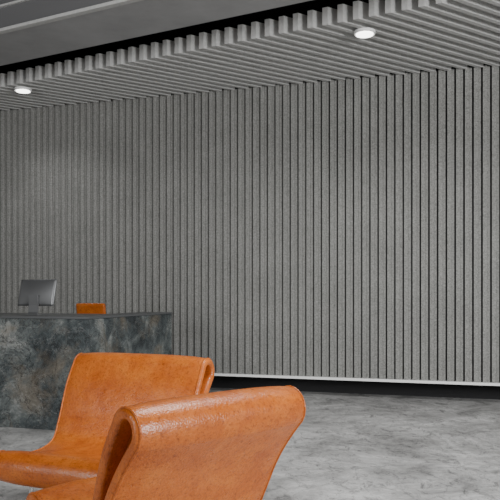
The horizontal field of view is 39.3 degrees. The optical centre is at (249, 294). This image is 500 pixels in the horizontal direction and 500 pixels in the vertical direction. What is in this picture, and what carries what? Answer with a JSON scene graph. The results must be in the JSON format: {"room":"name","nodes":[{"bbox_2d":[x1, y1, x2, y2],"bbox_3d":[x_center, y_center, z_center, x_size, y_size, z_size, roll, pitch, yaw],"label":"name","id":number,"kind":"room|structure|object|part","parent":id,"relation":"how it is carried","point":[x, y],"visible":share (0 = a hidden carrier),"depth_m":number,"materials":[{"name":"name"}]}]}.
{"room":"lobby","nodes":[
{"label":"lobby","id":0,"kind":"room"},
{"bbox_2d":[0,0,499,110],"bbox_3d":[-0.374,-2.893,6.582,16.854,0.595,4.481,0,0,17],"label":"ceiling","id":1,"kind":"structure","parent":0,"point":[413,36],"depth_m":7.40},
{"bbox_2d":[14,86,31,93],"bbox_3d":[-2.860,-2.582,8.820,0.210,0.037,0.210,0,0,0],"label":"recessed light","id":2,"kind":"object","parent":1,"relation":"in","point":[20,89],"visible":1,"depth_m":8.77,"materials":[{"name":"white plastic"}]},
{"bbox_2d":[0,0,113,27],"bbox_3d":[-0.624,-2.910,5.979,17.000,0.560,0.025,0,0,28],"label":"fascia","id":3,"kind":"object","parent":1,"relation":"attached to","point":[30,10],"depth_m":6.71,"materials":[{"name":"grey paint"}]},
{"bbox_2d":[354,27,374,37],"bbox_3d":[1.130,-2.582,6.900,0.210,0.037,0.210,0,0,0],"label":"recessed light","id":4,"kind":"object","parent":1,"relation":"in","point":[365,32],"visible":1,"depth_m":6.85,"materials":[{"name":"white plastic"}]},
{"bbox_2d":[0,388,499,499],"bbox_3d":[0.000,1.250,3.000,28.000,0.001,22.000,0,0,0],"label":"floor","id":5,"kind":"structure","parent":0,"point":[346,446],"depth_m":5.70,"materials":[{"name":"concrete"}]},
{"bbox_2d":[0,312,171,429],"bbox_3d":[-3.196,0.725,7.885,4.204,1.050,1.908,0,0,17],"label":"reception desk","id":6,"kind":"object","parent":5,"relation":"on","point":[38,353],"visible":0.52,"depth_m":6.56,"materials":[{"name":"stone"}]},
{"bbox_2d":[18,279,56,314],"bbox_3d":[-2.136,0.021,7.039,0.460,0.357,0.170,0,0,26],"label":"computer monitor","id":7,"kind":"object","parent":6,"relation":"on","point":[34,293],"visible":0.94,"depth_m":6.99,"materials":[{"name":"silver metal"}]},
{"bbox_3d":[-3.433,0.735,7.121,4.200,1.030,0.300,0,0,17],"label":"panel","id":8,"kind":"part","parent":6,"relation":"part of","materials":[{"name":"stone"}]},
{"bbox_2d":[0,313,137,318],"bbox_3d":[-3.329,0.209,7.453,4.204,0.019,1.004,0,0,17],"label":"countertop","id":9,"kind":"structure","parent":6,"relation":"on","point":[2,315],"depth_m":6.83,"materials":[{"name":"grey stone"}]},
{"bbox_3d":[-1.314,0.735,7.463,0.350,1.030,1.599,0,0,17],"label":"panel","id":10,"kind":"part","parent":6,"relation":"part of","materials":[{"name":"stone"}]},
{"bbox_2d":[114,312,171,315],"bbox_3d":[-1.213,0.209,7.801,0.364,0.019,0.903,0,0,17],"label":"countertop","id":11,"kind":"structure","parent":6,"relation":"on","point":[139,313],"depth_m":7.71,"materials":[{"name":"grey stone"}]},
{"bbox_2d":[76,303,105,313],"bbox_3d":[-1.707,0.669,8.167,0.599,1.157,0.653,0,0,11],"label":"office chair","id":12,"kind":"object","parent":5,"relation":"on","point":[81,308],"visible":0.13,"depth_m":7.86,"materials":[{"name":"leather"}]},
{"bbox_2d":[0,352,214,492],"bbox_3d":[-0.784,0.794,3.781,0.890,0.899,0.931,0,0,23],"label":"lounge chair","id":13,"kind":"object","parent":5,"relation":"on","point":[98,384],"visible":0.53,"depth_m":3.95,"materials":[{"name":"leather"}]},
{"bbox_2d":[26,385,305,499],"bbox_3d":[-0.373,0.794,2.760,0.780,0.899,0.931,0,0,-43],"label":"lounge chair","id":14,"kind":"object","parent":5,"relation":"on","point":[222,445],"visible":1,"depth_m":2.42,"materials":[{"name":"leather"}]},
{"bbox_2d":[0,63,499,382],"bbox_3d":[-0.135,-0.850,8.941,15.073,3.700,0.170,0,0,17],"label":"wall","id":15,"kind":"structure","parent":0,"point":[454,68],"depth_m":8.70,"materials":[{"name":"grey wood"}]},
{"bbox_3d":[-0.150,-0.810,8.892,15.073,3.620,0.065,0,0,17],"label":"slats","id":16,"kind":"part","parent":15,"relation":"part of","materials":[{"name":"grey wood"}]},
{"bbox_2d":[214,373,499,385],"bbox_3d":[-0.173,1.015,8.943,15.000,0.030,0.190,0,0,17],"label":"trim","id":17,"kind":"structure","parent":15,"relation":"attached to","point":[215,374],"depth_m":8.38,"materials":[{"name":"white"}]},
{"bbox_2d":[210,376,499,399],"bbox_3d":[-0.048,-0.975,9.349,15.000,4.450,0.100,0,0,17],"label":"wall","id":18,"kind":"structure","parent":0,"point":[233,382],"depth_m":8.83,"materials":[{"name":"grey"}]}
]}

